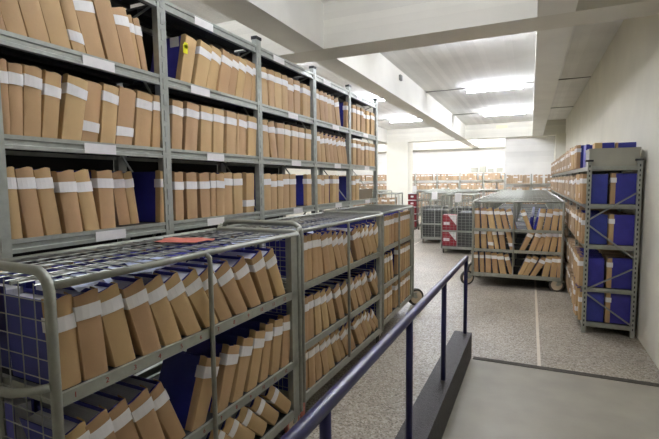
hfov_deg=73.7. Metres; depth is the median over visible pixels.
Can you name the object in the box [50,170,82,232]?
file
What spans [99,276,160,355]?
file
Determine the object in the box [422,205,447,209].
carton
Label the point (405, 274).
file
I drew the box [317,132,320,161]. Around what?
file
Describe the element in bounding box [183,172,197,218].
file
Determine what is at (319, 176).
file
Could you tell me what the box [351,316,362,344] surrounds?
file
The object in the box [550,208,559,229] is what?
file
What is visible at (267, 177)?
file
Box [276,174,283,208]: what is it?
file
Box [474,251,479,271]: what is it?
file
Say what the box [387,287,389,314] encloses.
file
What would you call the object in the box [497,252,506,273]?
file
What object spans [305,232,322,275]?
file
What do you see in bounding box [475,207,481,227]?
file
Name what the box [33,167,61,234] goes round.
file
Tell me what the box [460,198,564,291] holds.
wheeled cart
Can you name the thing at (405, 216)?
file
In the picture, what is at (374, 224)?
file
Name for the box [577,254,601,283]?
file
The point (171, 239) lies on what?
paper sheet
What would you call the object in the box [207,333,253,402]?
file
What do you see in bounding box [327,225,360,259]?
file
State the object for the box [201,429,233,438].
file
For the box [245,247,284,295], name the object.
file
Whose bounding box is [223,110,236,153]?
file
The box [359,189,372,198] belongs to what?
flat box
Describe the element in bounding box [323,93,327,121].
file
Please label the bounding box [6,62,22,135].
file
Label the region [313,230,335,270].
file
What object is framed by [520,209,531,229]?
file
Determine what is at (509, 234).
file
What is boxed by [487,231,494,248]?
file
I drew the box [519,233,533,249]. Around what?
file
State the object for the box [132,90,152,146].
file
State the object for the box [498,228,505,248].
file
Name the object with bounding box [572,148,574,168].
file
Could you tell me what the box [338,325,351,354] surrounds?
file
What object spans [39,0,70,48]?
file
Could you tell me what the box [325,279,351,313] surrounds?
file
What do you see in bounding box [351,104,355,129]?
file
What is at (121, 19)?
file
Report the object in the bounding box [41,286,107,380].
file
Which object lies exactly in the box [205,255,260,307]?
file
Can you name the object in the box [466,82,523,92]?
lamp
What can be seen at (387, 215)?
file
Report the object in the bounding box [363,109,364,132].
file
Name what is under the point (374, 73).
ceiling beam
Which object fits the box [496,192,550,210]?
wheeled cart
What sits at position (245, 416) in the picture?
file
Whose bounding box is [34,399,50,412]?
file
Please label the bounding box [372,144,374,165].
file
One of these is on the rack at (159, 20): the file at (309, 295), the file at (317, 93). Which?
the file at (317, 93)
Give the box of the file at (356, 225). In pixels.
[338,224,364,257]
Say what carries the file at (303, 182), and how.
on the rack at (159, 20)
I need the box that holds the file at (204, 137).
[197,104,212,151]
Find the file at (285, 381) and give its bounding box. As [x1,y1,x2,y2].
[273,350,307,390]
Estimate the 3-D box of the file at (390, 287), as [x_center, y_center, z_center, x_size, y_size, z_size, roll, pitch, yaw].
[0.602,0.928,5.281,0.298,0.341,0.116,2,5,24]
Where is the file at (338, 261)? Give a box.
[332,231,342,267]
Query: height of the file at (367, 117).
0.339 m
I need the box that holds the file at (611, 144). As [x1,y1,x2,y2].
[592,142,614,148]
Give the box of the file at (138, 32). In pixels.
[132,18,147,70]
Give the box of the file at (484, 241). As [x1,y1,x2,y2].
[481,231,487,247]
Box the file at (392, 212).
[392,212,403,237]
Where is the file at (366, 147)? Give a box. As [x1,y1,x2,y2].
[364,142,368,165]
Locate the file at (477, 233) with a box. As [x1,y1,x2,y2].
[474,231,480,247]
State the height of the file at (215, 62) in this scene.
0.345 m
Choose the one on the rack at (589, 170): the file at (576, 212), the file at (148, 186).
the file at (576, 212)
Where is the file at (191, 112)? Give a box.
[182,101,199,150]
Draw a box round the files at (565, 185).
[343,147,629,318]
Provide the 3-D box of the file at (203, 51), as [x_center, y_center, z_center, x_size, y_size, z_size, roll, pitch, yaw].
[-1.063,-1.153,3.309,0.308,0.346,0.222,2,5,24]
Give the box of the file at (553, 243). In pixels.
[549,230,557,251]
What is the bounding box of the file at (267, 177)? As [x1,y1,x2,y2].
[254,173,270,209]
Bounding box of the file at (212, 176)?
[207,172,215,215]
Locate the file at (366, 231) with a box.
[350,223,372,254]
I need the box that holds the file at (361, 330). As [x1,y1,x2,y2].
[356,315,364,340]
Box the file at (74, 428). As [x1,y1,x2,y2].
[19,405,89,438]
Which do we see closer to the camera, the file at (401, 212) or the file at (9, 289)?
the file at (9, 289)
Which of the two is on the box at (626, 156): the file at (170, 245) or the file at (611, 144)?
the file at (611, 144)
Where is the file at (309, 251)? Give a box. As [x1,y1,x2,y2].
[273,234,311,279]
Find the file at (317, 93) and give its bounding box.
[316,89,319,119]
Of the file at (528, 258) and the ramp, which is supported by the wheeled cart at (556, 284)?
the file at (528, 258)
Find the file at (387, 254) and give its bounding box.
[385,252,389,280]
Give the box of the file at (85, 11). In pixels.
[73,0,104,58]
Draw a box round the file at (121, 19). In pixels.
[112,7,137,67]
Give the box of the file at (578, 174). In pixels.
[577,174,579,201]
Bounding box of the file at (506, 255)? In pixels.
[504,253,513,273]
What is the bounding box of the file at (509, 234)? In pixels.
[506,232,514,249]
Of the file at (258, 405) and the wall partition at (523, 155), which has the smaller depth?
the file at (258, 405)
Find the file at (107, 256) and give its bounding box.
[90,256,125,266]
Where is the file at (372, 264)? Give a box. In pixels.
[358,259,375,270]
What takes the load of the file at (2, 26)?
on the rack at (159, 20)
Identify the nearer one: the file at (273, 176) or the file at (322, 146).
the file at (273, 176)
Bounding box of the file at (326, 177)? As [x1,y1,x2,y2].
[324,175,328,202]
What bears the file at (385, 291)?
on the wheeled cart at (416, 294)
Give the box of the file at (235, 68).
[228,54,238,95]
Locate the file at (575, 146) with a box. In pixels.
[574,146,577,168]
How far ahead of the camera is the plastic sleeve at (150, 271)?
1.89 m
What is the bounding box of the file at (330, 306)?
[313,285,335,323]
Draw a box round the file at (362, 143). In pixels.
[361,142,363,164]
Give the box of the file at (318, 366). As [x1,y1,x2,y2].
[314,343,321,380]
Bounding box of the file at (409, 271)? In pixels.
[408,271,409,295]
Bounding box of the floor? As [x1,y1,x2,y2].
[273,213,658,438]
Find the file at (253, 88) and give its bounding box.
[250,63,255,100]
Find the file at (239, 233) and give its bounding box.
[231,233,266,247]
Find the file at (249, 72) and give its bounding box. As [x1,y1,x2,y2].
[242,59,253,99]
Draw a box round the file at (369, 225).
[352,222,376,252]
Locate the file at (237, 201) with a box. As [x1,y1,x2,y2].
[232,173,242,213]
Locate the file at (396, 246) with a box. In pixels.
[396,246,401,272]
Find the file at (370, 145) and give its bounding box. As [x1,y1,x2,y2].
[368,143,371,165]
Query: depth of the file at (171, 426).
2.01 m
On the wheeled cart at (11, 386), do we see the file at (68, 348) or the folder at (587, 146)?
the file at (68, 348)
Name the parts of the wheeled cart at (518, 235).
post, rail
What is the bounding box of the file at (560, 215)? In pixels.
[558,208,565,230]
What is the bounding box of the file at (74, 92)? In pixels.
[57,73,87,140]
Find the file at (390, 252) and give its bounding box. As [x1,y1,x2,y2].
[384,250,393,277]
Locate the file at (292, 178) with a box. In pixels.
[289,174,295,207]
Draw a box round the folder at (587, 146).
[583,144,589,166]
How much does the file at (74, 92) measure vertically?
0.346 m
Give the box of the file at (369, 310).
[365,308,377,327]
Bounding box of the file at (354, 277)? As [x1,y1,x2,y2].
[338,274,363,305]
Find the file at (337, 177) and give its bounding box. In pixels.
[336,175,338,201]
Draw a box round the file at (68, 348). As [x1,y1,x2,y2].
[2,288,80,389]
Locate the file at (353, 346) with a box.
[343,322,355,349]
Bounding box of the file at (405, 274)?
[404,274,405,298]
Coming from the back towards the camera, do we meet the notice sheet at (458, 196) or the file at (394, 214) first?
the notice sheet at (458, 196)
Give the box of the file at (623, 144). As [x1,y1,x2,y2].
[615,142,636,147]
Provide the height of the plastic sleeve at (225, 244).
0.030 m
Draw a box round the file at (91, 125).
[81,79,101,141]
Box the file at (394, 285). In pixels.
[392,281,397,307]
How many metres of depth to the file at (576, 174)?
5.62 m
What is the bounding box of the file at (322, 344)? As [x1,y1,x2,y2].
[318,338,329,374]
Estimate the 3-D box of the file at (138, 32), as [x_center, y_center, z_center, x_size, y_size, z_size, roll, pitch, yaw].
[-1.328,-1.110,2.863,0.288,0.342,0.116,2,5,24]
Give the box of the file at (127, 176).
[122,171,138,223]
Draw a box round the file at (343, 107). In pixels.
[339,102,347,127]
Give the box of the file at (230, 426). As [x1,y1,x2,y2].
[218,417,254,438]
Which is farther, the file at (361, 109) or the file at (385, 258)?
the file at (361, 109)
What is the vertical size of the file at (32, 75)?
0.345 m
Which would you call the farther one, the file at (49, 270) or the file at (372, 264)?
the file at (372, 264)
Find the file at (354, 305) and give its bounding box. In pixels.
[331,276,357,309]
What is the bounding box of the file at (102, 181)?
[89,170,115,228]
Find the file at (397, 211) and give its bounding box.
[397,211,408,236]
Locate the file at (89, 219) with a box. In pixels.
[74,169,99,230]
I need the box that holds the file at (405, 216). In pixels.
[403,211,406,236]
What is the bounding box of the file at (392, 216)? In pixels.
[384,214,393,243]
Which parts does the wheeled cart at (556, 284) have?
frame, post, shelf rail, frame, shelf rail, shelf rail, rail, rail, frame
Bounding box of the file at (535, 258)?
[523,255,538,274]
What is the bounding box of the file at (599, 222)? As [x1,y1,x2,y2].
[580,214,607,243]
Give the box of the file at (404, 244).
[401,243,405,269]
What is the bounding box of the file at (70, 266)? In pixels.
[49,263,100,273]
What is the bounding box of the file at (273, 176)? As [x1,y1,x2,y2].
[271,174,276,209]
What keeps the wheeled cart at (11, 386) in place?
on the floor
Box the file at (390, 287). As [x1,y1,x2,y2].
[389,284,391,312]
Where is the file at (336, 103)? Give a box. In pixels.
[334,98,340,125]
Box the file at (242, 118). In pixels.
[236,113,246,154]
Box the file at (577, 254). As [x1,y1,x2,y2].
[576,254,600,281]
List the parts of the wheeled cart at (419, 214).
frame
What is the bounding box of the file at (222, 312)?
[170,262,231,320]
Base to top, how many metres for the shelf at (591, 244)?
0.012 m
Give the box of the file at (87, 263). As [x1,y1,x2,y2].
[68,260,121,269]
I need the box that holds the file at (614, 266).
[605,257,632,288]
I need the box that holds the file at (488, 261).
[485,252,491,272]
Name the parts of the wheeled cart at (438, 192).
shelf rail, frame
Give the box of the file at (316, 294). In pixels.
[305,289,321,334]
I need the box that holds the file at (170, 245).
[158,245,200,258]
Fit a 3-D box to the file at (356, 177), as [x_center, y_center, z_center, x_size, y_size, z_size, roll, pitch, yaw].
[0.263,-0.450,6.255,0.308,0.339,0.126,2,5,24]
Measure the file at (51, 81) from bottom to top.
0.341 m
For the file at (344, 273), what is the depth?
4.22 m
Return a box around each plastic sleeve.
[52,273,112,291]
[101,264,166,275]
[125,256,175,264]
[165,249,205,257]
[199,244,244,252]
[244,235,281,240]
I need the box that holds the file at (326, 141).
[323,133,330,161]
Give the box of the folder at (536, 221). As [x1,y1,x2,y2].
[533,208,539,228]
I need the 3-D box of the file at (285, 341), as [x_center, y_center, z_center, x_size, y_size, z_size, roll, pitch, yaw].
[-0.412,0.792,2.989,0.298,0.341,0.146,2,5,26]
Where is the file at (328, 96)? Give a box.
[327,95,332,123]
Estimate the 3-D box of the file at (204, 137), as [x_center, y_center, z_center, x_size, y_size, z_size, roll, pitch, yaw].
[-1.054,-0.685,3.356,0.308,0.345,0.153,2,5,24]
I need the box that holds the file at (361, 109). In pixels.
[360,108,363,131]
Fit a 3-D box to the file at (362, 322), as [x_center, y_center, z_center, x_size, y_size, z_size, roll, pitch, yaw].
[0.206,1.023,4.354,0.298,0.318,0.259,2,5,26]
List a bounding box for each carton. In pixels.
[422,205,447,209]
[423,208,452,222]
[423,225,440,236]
[442,214,456,229]
[442,232,456,245]
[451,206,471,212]
[458,211,471,230]
[458,232,474,246]
[471,167,477,171]
[479,166,485,171]
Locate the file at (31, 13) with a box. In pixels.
[17,0,49,42]
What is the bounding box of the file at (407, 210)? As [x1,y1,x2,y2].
[407,210,409,235]
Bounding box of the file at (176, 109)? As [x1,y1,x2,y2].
[169,99,183,148]
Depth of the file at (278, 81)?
4.19 m
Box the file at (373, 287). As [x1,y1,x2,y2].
[351,269,377,294]
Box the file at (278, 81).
[274,71,281,108]
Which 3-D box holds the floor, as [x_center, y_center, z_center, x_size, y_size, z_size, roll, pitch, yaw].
[-0.067,0.900,11.252,11.620,0.200,28.200,2,5,24]
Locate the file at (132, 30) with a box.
[127,15,140,68]
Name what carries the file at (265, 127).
on the rack at (159, 20)
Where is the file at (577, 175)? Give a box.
[576,175,577,200]
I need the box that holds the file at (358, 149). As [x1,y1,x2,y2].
[356,140,360,164]
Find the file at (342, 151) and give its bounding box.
[340,137,344,163]
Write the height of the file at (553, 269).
0.345 m
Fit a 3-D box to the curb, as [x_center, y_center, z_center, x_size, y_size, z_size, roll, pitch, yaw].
[-0.413,1.460,0.568,0.165,0.503,8.450,2,5,24]
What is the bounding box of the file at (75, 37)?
[59,0,85,52]
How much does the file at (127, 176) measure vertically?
0.338 m
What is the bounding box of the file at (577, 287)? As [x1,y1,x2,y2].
[575,286,580,315]
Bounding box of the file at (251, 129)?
[246,115,256,155]
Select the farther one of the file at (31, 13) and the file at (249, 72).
the file at (249, 72)
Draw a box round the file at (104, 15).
[92,0,123,63]
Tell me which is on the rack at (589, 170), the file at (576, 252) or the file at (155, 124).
the file at (576, 252)
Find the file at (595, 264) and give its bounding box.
[577,256,603,286]
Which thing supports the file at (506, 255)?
on the wheeled cart at (556, 284)
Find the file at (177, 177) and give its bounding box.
[172,171,183,220]
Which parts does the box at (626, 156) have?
lid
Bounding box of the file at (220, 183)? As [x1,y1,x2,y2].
[216,173,224,215]
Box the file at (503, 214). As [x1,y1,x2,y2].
[499,208,509,228]
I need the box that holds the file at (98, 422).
[38,401,115,438]
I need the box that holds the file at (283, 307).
[269,296,308,342]
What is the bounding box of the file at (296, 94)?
[293,80,299,113]
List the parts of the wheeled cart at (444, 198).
frame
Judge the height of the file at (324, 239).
0.340 m
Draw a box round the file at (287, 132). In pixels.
[284,124,290,158]
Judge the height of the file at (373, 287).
0.300 m
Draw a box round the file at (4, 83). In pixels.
[0,58,9,133]
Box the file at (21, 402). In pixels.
[4,397,33,438]
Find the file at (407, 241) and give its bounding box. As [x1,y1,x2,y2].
[404,241,409,266]
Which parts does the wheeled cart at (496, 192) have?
rail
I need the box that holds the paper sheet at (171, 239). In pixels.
[153,237,214,242]
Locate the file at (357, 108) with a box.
[356,106,359,130]
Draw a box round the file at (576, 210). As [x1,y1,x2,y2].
[575,210,597,231]
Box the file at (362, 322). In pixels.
[358,313,367,337]
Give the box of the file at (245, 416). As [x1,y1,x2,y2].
[230,406,266,436]
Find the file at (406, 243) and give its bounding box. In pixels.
[402,242,407,267]
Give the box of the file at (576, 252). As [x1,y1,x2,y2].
[575,252,599,280]
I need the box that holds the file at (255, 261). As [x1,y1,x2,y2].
[220,249,272,301]
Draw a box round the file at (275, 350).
[249,316,282,374]
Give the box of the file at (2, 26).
[0,11,5,29]
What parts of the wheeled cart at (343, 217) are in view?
push handle, frame, rail, shelf rail, shelf rail, frame, rail, shelf rail, post, frame, corner post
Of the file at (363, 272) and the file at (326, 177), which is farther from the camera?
the file at (326, 177)
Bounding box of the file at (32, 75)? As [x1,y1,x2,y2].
[20,64,41,136]
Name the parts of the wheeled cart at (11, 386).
push handle, frame, rail, shelf rail, rail, post, shelf rail, frame, shelf rail, frame, corner post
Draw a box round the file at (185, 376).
[159,351,219,431]
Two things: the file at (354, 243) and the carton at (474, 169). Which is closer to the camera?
the file at (354, 243)
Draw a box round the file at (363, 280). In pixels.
[345,272,369,300]
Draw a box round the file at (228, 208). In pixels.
[216,172,232,214]
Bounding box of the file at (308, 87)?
[307,86,310,116]
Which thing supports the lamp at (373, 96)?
attached to the ceiling
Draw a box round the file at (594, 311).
[577,290,603,321]
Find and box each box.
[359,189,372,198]
[586,147,640,166]
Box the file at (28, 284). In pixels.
[0,273,52,289]
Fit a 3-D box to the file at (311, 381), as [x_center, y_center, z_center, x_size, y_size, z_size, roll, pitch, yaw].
[-0.260,1.097,3.413,0.298,0.339,0.120,2,5,26]
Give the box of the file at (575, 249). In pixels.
[574,249,597,275]
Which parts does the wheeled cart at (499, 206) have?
rail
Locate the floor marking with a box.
[414,240,540,365]
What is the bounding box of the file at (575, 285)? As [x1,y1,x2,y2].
[573,284,580,312]
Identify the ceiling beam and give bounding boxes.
[198,0,323,52]
[215,0,658,63]
[315,53,464,139]
[353,119,565,143]
[362,127,386,142]
[378,138,505,152]
[384,142,415,150]
[458,139,479,148]
[532,26,572,135]
[537,0,577,16]
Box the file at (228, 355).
[186,340,239,412]
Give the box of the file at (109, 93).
[97,82,118,143]
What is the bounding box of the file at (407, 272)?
[406,272,407,296]
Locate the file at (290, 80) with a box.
[287,77,293,111]
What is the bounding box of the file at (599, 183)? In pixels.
[581,174,607,203]
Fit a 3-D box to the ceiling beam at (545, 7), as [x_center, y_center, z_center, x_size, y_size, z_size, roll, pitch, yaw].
[0.381,-1.958,0.257,0.340,0.550,9.100,2,5,24]
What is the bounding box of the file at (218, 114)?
[211,107,223,152]
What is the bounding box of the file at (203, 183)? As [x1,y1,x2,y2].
[196,172,210,217]
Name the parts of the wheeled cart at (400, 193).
frame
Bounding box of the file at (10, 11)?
[0,0,26,35]
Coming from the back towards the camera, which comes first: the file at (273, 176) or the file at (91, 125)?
the file at (273, 176)
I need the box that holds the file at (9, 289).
[0,279,25,367]
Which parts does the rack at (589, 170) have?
post, post, shelf frame, post, shelf frame, shelf frame, shelf frame, shelf frame, shelf frame, shelf frame, post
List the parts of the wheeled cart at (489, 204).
rail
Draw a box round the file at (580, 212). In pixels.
[577,212,597,239]
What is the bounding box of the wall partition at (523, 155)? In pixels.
[505,136,554,203]
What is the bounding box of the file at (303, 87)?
[300,83,306,115]
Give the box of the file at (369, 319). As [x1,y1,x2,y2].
[365,310,375,330]
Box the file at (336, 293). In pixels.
[318,282,344,318]
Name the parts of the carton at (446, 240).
white panel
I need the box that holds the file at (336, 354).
[329,331,340,361]
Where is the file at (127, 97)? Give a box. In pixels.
[115,85,135,144]
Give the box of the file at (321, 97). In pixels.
[318,91,324,120]
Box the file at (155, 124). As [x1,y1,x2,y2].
[150,94,160,147]
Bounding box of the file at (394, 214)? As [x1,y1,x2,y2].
[384,213,397,241]
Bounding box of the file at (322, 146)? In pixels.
[320,133,325,161]
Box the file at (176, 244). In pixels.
[171,244,204,258]
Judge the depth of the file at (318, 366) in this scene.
3.44 m
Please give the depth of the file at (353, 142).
6.02 m
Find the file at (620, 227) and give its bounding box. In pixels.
[607,214,634,245]
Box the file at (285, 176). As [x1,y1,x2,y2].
[283,174,288,207]
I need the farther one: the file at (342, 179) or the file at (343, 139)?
the file at (342, 179)
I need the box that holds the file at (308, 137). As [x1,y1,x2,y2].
[304,129,311,160]
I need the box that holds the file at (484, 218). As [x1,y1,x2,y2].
[481,207,488,227]
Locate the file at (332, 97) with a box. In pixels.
[331,96,335,123]
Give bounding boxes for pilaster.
[554,133,565,176]
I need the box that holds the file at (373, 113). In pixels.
[373,113,374,135]
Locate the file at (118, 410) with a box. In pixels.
[78,391,138,438]
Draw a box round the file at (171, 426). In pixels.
[120,375,185,438]
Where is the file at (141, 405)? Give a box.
[99,381,164,438]
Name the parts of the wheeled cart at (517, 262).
post, rail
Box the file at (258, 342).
[221,327,265,391]
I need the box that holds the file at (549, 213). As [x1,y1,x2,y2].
[543,208,553,229]
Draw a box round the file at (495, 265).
[491,252,498,272]
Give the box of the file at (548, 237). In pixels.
[542,233,552,251]
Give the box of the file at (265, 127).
[262,120,269,156]
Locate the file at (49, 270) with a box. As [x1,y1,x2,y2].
[44,268,77,278]
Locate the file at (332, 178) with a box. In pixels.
[329,175,335,202]
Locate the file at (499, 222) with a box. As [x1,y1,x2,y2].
[494,208,502,228]
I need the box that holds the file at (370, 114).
[369,112,372,134]
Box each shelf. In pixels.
[359,180,462,181]
[586,319,628,325]
[587,283,631,290]
[591,244,631,245]
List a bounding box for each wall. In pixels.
[113,160,337,240]
[337,148,504,212]
[566,13,658,368]
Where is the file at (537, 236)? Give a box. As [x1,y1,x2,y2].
[528,233,541,250]
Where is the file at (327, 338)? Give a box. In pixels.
[325,335,334,368]
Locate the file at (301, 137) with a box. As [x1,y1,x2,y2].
[298,127,304,159]
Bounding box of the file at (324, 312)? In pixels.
[307,287,328,329]
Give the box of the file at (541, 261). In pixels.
[530,254,545,275]
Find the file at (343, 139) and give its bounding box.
[342,138,346,163]
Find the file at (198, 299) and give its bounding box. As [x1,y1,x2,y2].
[157,267,217,327]
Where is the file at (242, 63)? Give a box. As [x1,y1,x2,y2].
[235,56,246,97]
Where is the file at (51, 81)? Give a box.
[41,70,61,137]
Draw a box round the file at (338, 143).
[336,136,342,163]
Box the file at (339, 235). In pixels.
[319,229,346,265]
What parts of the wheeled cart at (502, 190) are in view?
rail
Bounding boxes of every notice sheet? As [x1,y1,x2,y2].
[412,186,416,191]
[432,192,436,198]
[455,193,461,201]
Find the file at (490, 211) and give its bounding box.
[486,208,496,228]
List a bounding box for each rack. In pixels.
[0,0,377,377]
[336,172,503,208]
[503,174,550,203]
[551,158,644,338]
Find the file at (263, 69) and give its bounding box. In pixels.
[261,67,267,104]
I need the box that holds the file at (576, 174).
[575,174,576,200]
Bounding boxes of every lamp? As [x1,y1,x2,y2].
[363,96,383,101]
[390,117,420,122]
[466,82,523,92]
[483,109,525,115]
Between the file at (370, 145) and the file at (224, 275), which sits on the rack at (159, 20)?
the file at (370, 145)
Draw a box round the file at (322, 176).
[317,175,323,203]
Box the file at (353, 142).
[345,139,356,164]
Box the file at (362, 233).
[342,224,368,255]
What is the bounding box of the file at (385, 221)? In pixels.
[375,217,386,246]
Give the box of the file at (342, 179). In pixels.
[339,176,355,199]
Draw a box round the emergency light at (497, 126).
[496,125,506,128]
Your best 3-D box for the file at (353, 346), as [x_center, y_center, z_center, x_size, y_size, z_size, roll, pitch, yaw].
[0.061,1.051,4.074,0.298,0.312,0.278,2,5,26]
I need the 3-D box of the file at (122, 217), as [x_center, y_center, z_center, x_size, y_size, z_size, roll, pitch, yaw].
[-1.421,-0.139,2.791,0.288,0.342,0.134,2,5,24]
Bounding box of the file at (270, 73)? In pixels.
[266,69,274,106]
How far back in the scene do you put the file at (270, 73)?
4.08 m
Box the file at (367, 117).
[365,110,369,133]
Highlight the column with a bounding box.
[387,142,412,209]
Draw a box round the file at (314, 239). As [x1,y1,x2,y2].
[304,233,317,278]
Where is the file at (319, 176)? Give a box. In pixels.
[317,175,320,203]
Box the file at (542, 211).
[536,208,545,229]
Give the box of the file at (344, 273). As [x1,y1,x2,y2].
[342,272,365,302]
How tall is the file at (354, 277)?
0.315 m
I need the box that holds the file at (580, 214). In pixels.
[578,213,604,242]
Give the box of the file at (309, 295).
[305,293,313,339]
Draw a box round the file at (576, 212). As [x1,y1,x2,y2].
[575,212,584,239]
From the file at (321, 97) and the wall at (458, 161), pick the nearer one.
the file at (321, 97)
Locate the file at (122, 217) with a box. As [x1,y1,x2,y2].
[112,170,130,224]
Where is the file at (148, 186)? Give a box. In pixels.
[132,170,164,221]
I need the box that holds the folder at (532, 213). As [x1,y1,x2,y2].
[529,208,534,224]
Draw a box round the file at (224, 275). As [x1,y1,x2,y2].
[187,258,246,314]
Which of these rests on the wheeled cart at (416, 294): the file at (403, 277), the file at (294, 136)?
the file at (403, 277)
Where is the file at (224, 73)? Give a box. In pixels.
[216,48,232,93]
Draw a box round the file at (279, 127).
[274,122,284,157]
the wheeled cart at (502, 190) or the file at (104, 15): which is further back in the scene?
the wheeled cart at (502, 190)
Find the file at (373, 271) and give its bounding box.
[353,267,377,284]
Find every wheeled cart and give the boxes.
[0,226,302,438]
[218,211,383,418]
[323,204,423,337]
[356,192,402,221]
[372,190,391,197]
[417,189,443,229]
[421,190,451,231]
[421,191,455,242]
[441,193,479,253]
[447,189,472,206]
[452,190,479,210]
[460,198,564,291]
[468,197,560,270]
[473,189,498,206]
[484,196,557,258]
[487,194,555,233]
[491,193,553,214]
[493,193,551,212]
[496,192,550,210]
[498,191,548,208]
[500,190,547,206]
[502,190,546,204]
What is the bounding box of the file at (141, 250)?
[130,250,170,266]
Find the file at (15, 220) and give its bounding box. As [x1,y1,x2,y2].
[6,166,22,238]
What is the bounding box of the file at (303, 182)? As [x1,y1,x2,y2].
[296,174,311,205]
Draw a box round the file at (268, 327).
[235,320,272,382]
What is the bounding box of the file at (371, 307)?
[368,302,375,315]
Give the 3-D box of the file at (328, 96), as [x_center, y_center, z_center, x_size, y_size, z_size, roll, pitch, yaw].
[-0.131,-1.335,5.348,0.308,0.345,0.173,2,5,24]
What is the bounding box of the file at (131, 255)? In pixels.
[108,254,149,259]
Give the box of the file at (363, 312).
[361,310,371,334]
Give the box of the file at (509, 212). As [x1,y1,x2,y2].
[506,208,516,228]
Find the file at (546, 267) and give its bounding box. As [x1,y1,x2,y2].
[542,255,552,276]
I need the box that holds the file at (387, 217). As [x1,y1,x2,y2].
[384,216,388,245]
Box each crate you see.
[408,193,418,199]
[408,200,418,206]
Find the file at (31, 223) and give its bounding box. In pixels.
[14,167,43,237]
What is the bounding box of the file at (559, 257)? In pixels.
[556,255,560,277]
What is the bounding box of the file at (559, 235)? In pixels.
[557,234,561,251]
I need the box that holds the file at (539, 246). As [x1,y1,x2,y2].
[535,229,545,250]
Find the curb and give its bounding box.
[395,331,471,438]
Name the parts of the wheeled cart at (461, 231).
shelf rail, shelf rail, frame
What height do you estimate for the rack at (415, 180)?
2.160 m
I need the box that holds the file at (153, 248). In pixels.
[142,248,187,262]
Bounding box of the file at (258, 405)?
[245,396,278,424]
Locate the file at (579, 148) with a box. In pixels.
[575,145,591,167]
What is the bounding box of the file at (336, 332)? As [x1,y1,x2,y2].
[334,329,344,358]
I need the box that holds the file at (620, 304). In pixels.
[604,293,630,324]
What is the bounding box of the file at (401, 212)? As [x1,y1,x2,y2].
[400,212,401,238]
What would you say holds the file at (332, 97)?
on the rack at (159, 20)
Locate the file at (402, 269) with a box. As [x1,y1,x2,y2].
[400,244,403,270]
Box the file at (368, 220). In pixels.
[357,219,375,221]
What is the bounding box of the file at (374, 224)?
[352,221,377,247]
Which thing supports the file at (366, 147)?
on the rack at (159, 20)
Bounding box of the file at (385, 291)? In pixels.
[384,288,386,317]
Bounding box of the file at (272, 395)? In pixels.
[258,385,290,413]
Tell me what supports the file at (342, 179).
on the rack at (159, 20)
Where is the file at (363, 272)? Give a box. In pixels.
[347,270,370,297]
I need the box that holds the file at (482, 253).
[479,251,484,271]
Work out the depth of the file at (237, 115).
3.63 m
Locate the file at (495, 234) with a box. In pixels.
[492,232,499,248]
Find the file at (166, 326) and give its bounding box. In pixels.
[122,272,181,345]
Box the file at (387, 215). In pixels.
[387,215,390,243]
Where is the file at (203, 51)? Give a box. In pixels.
[191,39,212,86]
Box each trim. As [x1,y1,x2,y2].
[385,76,590,119]
[473,356,658,386]
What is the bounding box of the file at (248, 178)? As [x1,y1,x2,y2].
[242,172,254,211]
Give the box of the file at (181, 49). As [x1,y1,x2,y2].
[150,34,196,82]
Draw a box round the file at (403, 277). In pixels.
[402,275,404,300]
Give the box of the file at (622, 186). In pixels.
[609,173,636,203]
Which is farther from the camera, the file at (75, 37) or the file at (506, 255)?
the file at (506, 255)
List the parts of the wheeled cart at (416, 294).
rail, frame, frame, shelf rail, rail, shelf rail, shelf rail, post, corner post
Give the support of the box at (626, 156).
on the rack at (589, 170)
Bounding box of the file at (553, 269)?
[549,255,557,276]
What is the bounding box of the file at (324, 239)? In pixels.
[314,231,330,273]
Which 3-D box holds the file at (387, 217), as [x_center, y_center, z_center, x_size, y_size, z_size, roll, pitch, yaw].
[0.537,0.125,5.083,0.298,0.336,0.108,2,5,24]
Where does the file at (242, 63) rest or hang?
on the rack at (159, 20)
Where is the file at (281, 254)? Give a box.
[268,235,307,282]
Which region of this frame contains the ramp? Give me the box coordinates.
[442,358,658,438]
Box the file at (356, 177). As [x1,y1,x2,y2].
[355,176,358,199]
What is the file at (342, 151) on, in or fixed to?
on the rack at (159, 20)
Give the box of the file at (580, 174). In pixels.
[579,174,581,202]
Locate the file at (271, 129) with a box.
[267,121,277,157]
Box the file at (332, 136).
[331,135,337,162]
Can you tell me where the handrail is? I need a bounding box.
[280,255,468,438]
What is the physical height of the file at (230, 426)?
0.295 m
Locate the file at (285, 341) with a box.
[258,311,289,367]
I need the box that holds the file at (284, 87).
[281,74,287,110]
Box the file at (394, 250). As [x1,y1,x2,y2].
[390,247,397,273]
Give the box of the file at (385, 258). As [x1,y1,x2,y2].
[384,253,387,282]
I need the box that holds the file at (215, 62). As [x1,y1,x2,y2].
[206,45,221,89]
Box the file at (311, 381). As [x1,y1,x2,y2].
[307,346,315,387]
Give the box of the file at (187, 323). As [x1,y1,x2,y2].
[142,270,200,335]
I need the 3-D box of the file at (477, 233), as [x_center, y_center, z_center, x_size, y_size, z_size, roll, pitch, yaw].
[2.508,0.294,7.441,0.090,0.339,0.298,2,5,24]
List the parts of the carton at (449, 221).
white panel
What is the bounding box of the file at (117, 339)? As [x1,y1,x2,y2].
[86,282,135,366]
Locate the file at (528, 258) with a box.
[518,254,531,274]
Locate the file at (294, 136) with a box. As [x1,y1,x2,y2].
[290,125,298,159]
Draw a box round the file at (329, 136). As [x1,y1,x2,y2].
[328,135,334,162]
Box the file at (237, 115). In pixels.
[236,114,238,153]
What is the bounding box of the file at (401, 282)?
[400,277,402,302]
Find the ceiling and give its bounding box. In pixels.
[125,0,623,129]
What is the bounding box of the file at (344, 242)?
[341,230,353,262]

